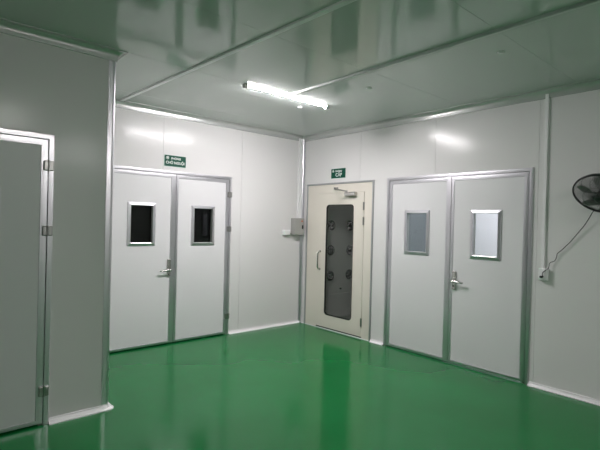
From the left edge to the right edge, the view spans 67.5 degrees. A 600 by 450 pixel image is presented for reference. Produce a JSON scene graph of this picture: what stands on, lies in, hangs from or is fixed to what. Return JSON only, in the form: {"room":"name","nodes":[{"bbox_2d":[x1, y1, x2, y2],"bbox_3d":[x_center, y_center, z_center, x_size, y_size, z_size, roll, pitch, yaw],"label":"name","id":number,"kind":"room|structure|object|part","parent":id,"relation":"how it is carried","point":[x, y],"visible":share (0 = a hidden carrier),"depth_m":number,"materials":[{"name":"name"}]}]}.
{"room":"clean room","nodes":[
{"label":"clean room","id":0,"kind":"room"},
{"bbox_2d":[0,33,108,417],"bbox_3d":[-3.528,-0.001,2.905,3.990,2.900,1.520,1,0,-41],"label":"wall","id":1,"kind":"structure","parent":0,"point":[62,93],"depth_m":3.45,"materials":[{"name":"white paint"}]},
{"bbox_2d":[0,128,54,432],"bbox_3d":[-2.473,0.396,2.820,1.635,2.160,0.126,1,0,-41],"label":"door","id":2,"kind":"structure","parent":1,"relation":"in","point":[26,158],"depth_m":3.25,"materials":[{"name":"silver metal"}]},
{"bbox_2d":[0,18,127,62],"bbox_3d":[-3.442,-1.410,2.898,4.064,0.078,1.590,1,0,-41],"label":"trim","id":3,"kind":"structure","parent":1,"relation":"attached to","point":[9,27],"depth_m":3.35,"materials":[{"name":"silver metal"}]},
{"bbox_2d":[48,402,113,424],"bbox_3d":[-1.706,1.471,3.527,0.481,0.044,0.081,1,0,-41],"label":"baseboard","id":4,"kind":"structure","parent":1,"relation":"attached to","point":[106,407],"depth_m":3.50,"materials":[{"name":"white metal"}]},
{"bbox_2d":[101,60,115,405],"bbox_3d":[-1.565,0.073,3.656,0.060,2.829,0.066,1,0,-41],"label":"trim","id":5,"kind":"structure","parent":1,"relation":"attached to","point":[112,64],"depth_m":3.63,"materials":[{"name":"silver metal"}]},
{"bbox_2d":[114,107,299,330],"bbox_3d":[-1.290,0.044,5.920,3.466,2.900,0.052,1,0,-41],"label":"wall","id":6,"kind":"structure","parent":0,"point":[263,169],"depth_m":6.37,"materials":[{"name":"white paint"}]},
{"bbox_2d":[109,165,231,352],"bbox_3d":[-1.603,0.407,5.610,1.711,2.160,0.126,1,0,-41],"label":"door","id":7,"kind":"structure","parent":6,"relation":"in","point":[170,257],"depth_m":5.58,"materials":[{"name":"white metal"}]},
{"bbox_3d":[-1.910,-0.012,5.377,0.268,0.448,0.005,1,0,-41],"label":"pane","id":8,"kind":"part","parent":7,"relation":"part of","materials":[{"name":"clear glass"}]},
{"bbox_3d":[-1.630,0.529,5.579,0.044,0.210,0.014,1,0,-41],"label":"handle","id":9,"kind":"part","parent":7,"relation":"part of","materials":[{"name":"silver metal"}]},
{"bbox_3d":[-1.295,0.007,5.918,0.269,0.446,0.005,1,0,-41],"label":"pane","id":10,"kind":"part","parent":7,"relation":"part of","materials":[{"name":"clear glass"}]},
{"bbox_2d":[164,154,185,167],"bbox_3d":[-1.560,-0.796,5.620,0.296,0.146,0.010,1,0,-41],"label":"door sign","id":11,"kind":"object","parent":6,"relation":"attached to","point":[169,160],"visible":1,"depth_m":5.61,"materials":[{"name":"green plastic"}]},
{"bbox_2d":[115,99,303,140],"bbox_3d":[-1.192,-1.365,5.889,3.406,0.078,0.070,1,0,-41],"label":"trim","id":12,"kind":"structure","parent":6,"relation":"attached to","point":[128,105],"depth_m":5.83,"materials":[{"name":"silver metal"}]},
{"bbox_2d":[228,320,298,334],"bbox_3d":[-0.486,1.492,6.603,1.313,0.040,0.040,1,0,-41],"label":"baseboard","id":13,"kind":"structure","parent":6,"relation":"attached to","point":[293,321],"depth_m":6.55,"materials":[{"name":"white metal"}]},
{"bbox_2d":[282,230,291,234],"bbox_3d":[-0.187,0.114,6.819,0.162,0.080,0.056,1,0,-41],"label":"junction box","id":14,"kind":"object","parent":6,"relation":"attached to","point":[285,232],"visible":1,"depth_m":6.77,"materials":[{"name":"white plastic"}]},
{"bbox_2d":[291,218,303,234],"bbox_3d":[-0.034,0.024,6.912,0.184,0.255,0.116,1,0,-41],"label":"control box","id":15,"kind":"object","parent":6,"relation":"attached to","point":[297,224],"visible":1,"depth_m":6.87,"materials":[{"name":"grey paint"}]},
{"bbox_2d":[297,138,302,217],"bbox_3d":[-0.001,-0.724,6.979,0.066,1.232,0.030,1,0,-41],"label":"conduit","id":16,"kind":"object","parent":6,"relation":"attached to","point":[300,148],"visible":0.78,"depth_m":6.96,"materials":[{"name":"white plastic"}]},
{"bbox_2d":[298,140,305,321],"bbox_3d":[0.026,0.078,7.016,0.042,2.870,0.042,1,0,-41],"label":"trim","id":17,"kind":"structure","parent":6,"relation":"attached to","point":[304,143],"depth_m":7.02,"materials":[{"name":"silver metal"}]},
{"bbox_2d":[0,0,599,135],"bbox_3d":[0.457,-1.390,0.992,7.520,0.090,9.720,1,0,-41],"label":"ceiling","id":18,"kind":"structure","parent":0,"point":[162,39],"depth_m":3.50,"materials":[{"name":"grey paint"}]},
{"bbox_2d":[120,0,356,100],"bbox_3d":[1.252,-1.320,1.706,0.042,0.016,9.430,1,0,-44],"label":"ceiling trim","id":19,"kind":"structure","parent":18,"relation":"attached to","point":[341,3],"depth_m":3.36,"materials":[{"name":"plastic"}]},
{"bbox_2d":[243,83,328,109],"bbox_3d":[-0.115,-1.353,4.772,1.159,0.040,0.042,1,0,-41],"label":"fluorescent light","id":20,"kind":"object","parent":18,"relation":"in","point":[245,85],"visible":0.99,"depth_m":4.70,"materials":[{"name":"glowing light"},{"name":"grey paint"}]},
{"bbox_2d":[288,0,599,96],"bbox_3d":[2.477,-1.286,1.759,0.030,0.022,7.880,1,0,-41],"label":"ceiling trim","id":21,"kind":"structure","parent":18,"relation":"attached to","point":[588,2],"depth_m":3.23,"materials":[{"name":"grey paint"}]},
{"bbox_2d":[0,322,599,449],"bbox_3d":[0.569,1.594,2.259,9.460,0.080,11.360,1,0,-41],"label":"floor","id":22,"kind":"structure","parent":0,"point":[297,386],"depth_m":3.89,"materials":[{"name":"green paint"}]},
{"bbox_2d":[408,213,425,251],"bbox_3d":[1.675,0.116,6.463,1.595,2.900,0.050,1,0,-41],"label":"window","id":23,"kind":"structure","parent":0,"point":[417,221],"depth_m":6.44,"materials":[{"name":"grey glass"}]},
{"bbox_2d":[301,89,599,399],"bbox_3d":[3.216,0.166,3.458,0.052,2.900,9.600,1,0,-41],"label":"wall","id":24,"kind":"structure","parent":0,"point":[564,339],"depth_m":4.41,"materials":[{"name":"white paint"}]},
{"bbox_2d":[300,322,367,340],"bbox_3d":[0.473,1.530,6.493,0.014,0.012,1.392,1,0,-41],"label":"trim","id":25,"kind":"structure","parent":24,"relation":"attached to","point":[300,322],"depth_m":6.44,"materials":[{"name":"white plastic"}]},
{"bbox_2d":[331,167,345,178],"bbox_3d":[0.551,-0.743,6.463,0.010,0.147,0.292,1,0,-41],"label":"door sign","id":26,"kind":"object","parent":24,"relation":"attached to","point":[336,173],"visible":1,"depth_m":6.46,"materials":[{"name":"green plastic"}]},
{"bbox_2d":[304,180,374,340],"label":"door","id":27,"kind":"structure","parent":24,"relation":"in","point":[339,215],"depth_m":6.69,"materials":[{"name":"beige metal"}]},
{"bbox_2d":[326,292,350,316],"bbox_3d":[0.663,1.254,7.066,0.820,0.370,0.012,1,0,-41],"label":"return grille","id":28,"kind":"object","parent":27,"relation":"attached to","point":[338,304],"depth_m":7.01,"materials":[{"name":"silver metal"}]},
{"bbox_3d":[0.567,0.524,6.436,0.040,1.970,0.893,1,0,-41],"label":"door","id":29,"kind":"part","parent":27,"relation":"part of","materials":[{"name":"beige metal"}]},
{"bbox_2d":[369,339,382,345],"bbox_3d":[0.995,1.532,5.880,0.040,0.040,0.214,1,0,-41],"label":"baseboard","id":30,"kind":"structure","parent":24,"relation":"attached to","point":[377,342],"depth_m":5.88,"materials":[{"name":"white metal"}]},
{"bbox_2d":[304,78,599,141],"bbox_3d":[3.206,-1.246,3.413,0.070,0.078,9.600,1,0,-41],"label":"trim","id":31,"kind":"structure","parent":24,"relation":"attached to","point":[589,85],"depth_m":4.94,"materials":[{"name":"silver metal"}]},
{"bbox_2d":[383,167,533,384],"bbox_3d":[1.695,0.491,5.128,0.126,2.160,1.795,1,0,-41],"label":"door","id":32,"kind":"structure","parent":24,"relation":"in","point":[448,302],"depth_m":5.00,"materials":[{"name":"white metal"}]},
{"bbox_3d":[1.735,0.623,5.068,0.014,0.210,0.044,1,0,-41],"label":"handle","id":33,"kind":"part","parent":32,"relation":"part of","materials":[{"name":"silver metal"}]},
{"bbox_2d":[538,268,548,280],"bbox_3d":[2.358,0.479,4.354,0.042,0.116,0.086,1,0,-41],"label":"wall outlet","id":34,"kind":"object","parent":24,"relation":"attached to","point":[540,270],"visible":1,"depth_m":4.33,"materials":[{"name":"white plastic"}]},
{"bbox_2d":[541,94,549,267],"bbox_3d":[2.382,-0.422,4.366,0.020,1.696,0.032,1,0,-41],"label":"conduit","id":35,"kind":"object","parent":24,"relation":"attached to","point":[546,132],"visible":1,"depth_m":4.36,"materials":[{"name":"white metal"}]},
{"bbox_2d":[527,381,599,405],"bbox_3d":[4.285,1.628,2.138,0.040,0.040,6.154,1,0,-41],"label":"baseboard","id":36,"kind":"structure","parent":24,"relation":"attached to","point":[530,384],"depth_m":4.20,"materials":[{"name":"white metal"}]},
{"bbox_2d":[539,173,599,277],"bbox_3d":[2.464,0.042,3.937,0.463,0.947,0.793,1,0,-41],"label":"wall fan","id":37,"kind":"object","parent":24,"relation":"attached to","point":[594,200],"visible":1,"depth_m":3.84,"materials":[{"name":"black plastic"}]},
{"bbox_3d":[2.520,0.097,4.116,0.095,0.819,0.551,1,0,-31],"label":"power cord","id":38,"kind":"part","parent":37,"relation":"part of","materials":[{"name":"black plastic"}]},
{"bbox_2d":[573,177,599,211],"bbox_3d":[2.547,-0.252,3.785,0.336,0.303,0.445,1,0,-41],"label":"grille","id":39,"kind":"object","parent":37,"relation":"attached to","point":[594,200],"depth_m":3.84,"materials":[{"name":"black plastic"}]},
{"bbox_2d":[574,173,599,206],"bbox_3d":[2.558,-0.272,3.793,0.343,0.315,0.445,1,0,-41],"label":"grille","id":40,"kind":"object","parent":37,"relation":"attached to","point":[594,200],"depth_m":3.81,"materials":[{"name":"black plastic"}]},
{"bbox_3d":[2.454,-0.297,3.850,0.150,0.080,0.154,1,0,-41],"label":"blade","id":41,"kind":"part","parent":37,"relation":"part of","materials":[{"name":"grey plastic"}]},
{"bbox_3d":[2.558,-0.215,3.899,0.138,0.090,0.156,1,0,-16],"label":"blade","id":42,"kind":"part","parent":37,"relation":"part of","materials":[{"name":"grey plastic"}]},
{"bbox_3d":[2.485,-0.342,3.717,0.088,0.151,0.171,1,0,9],"label":"blade","id":43,"kind":"part","parent":37,"relation":"part of","materials":[{"name":"grey plastic"}]},
{"bbox_2d":[475,213,497,256],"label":"window","id":44,"kind":"structure","parent":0,"point":[486,223],"depth_m":6.45,"materials":[{"name":"white"}]}
]}

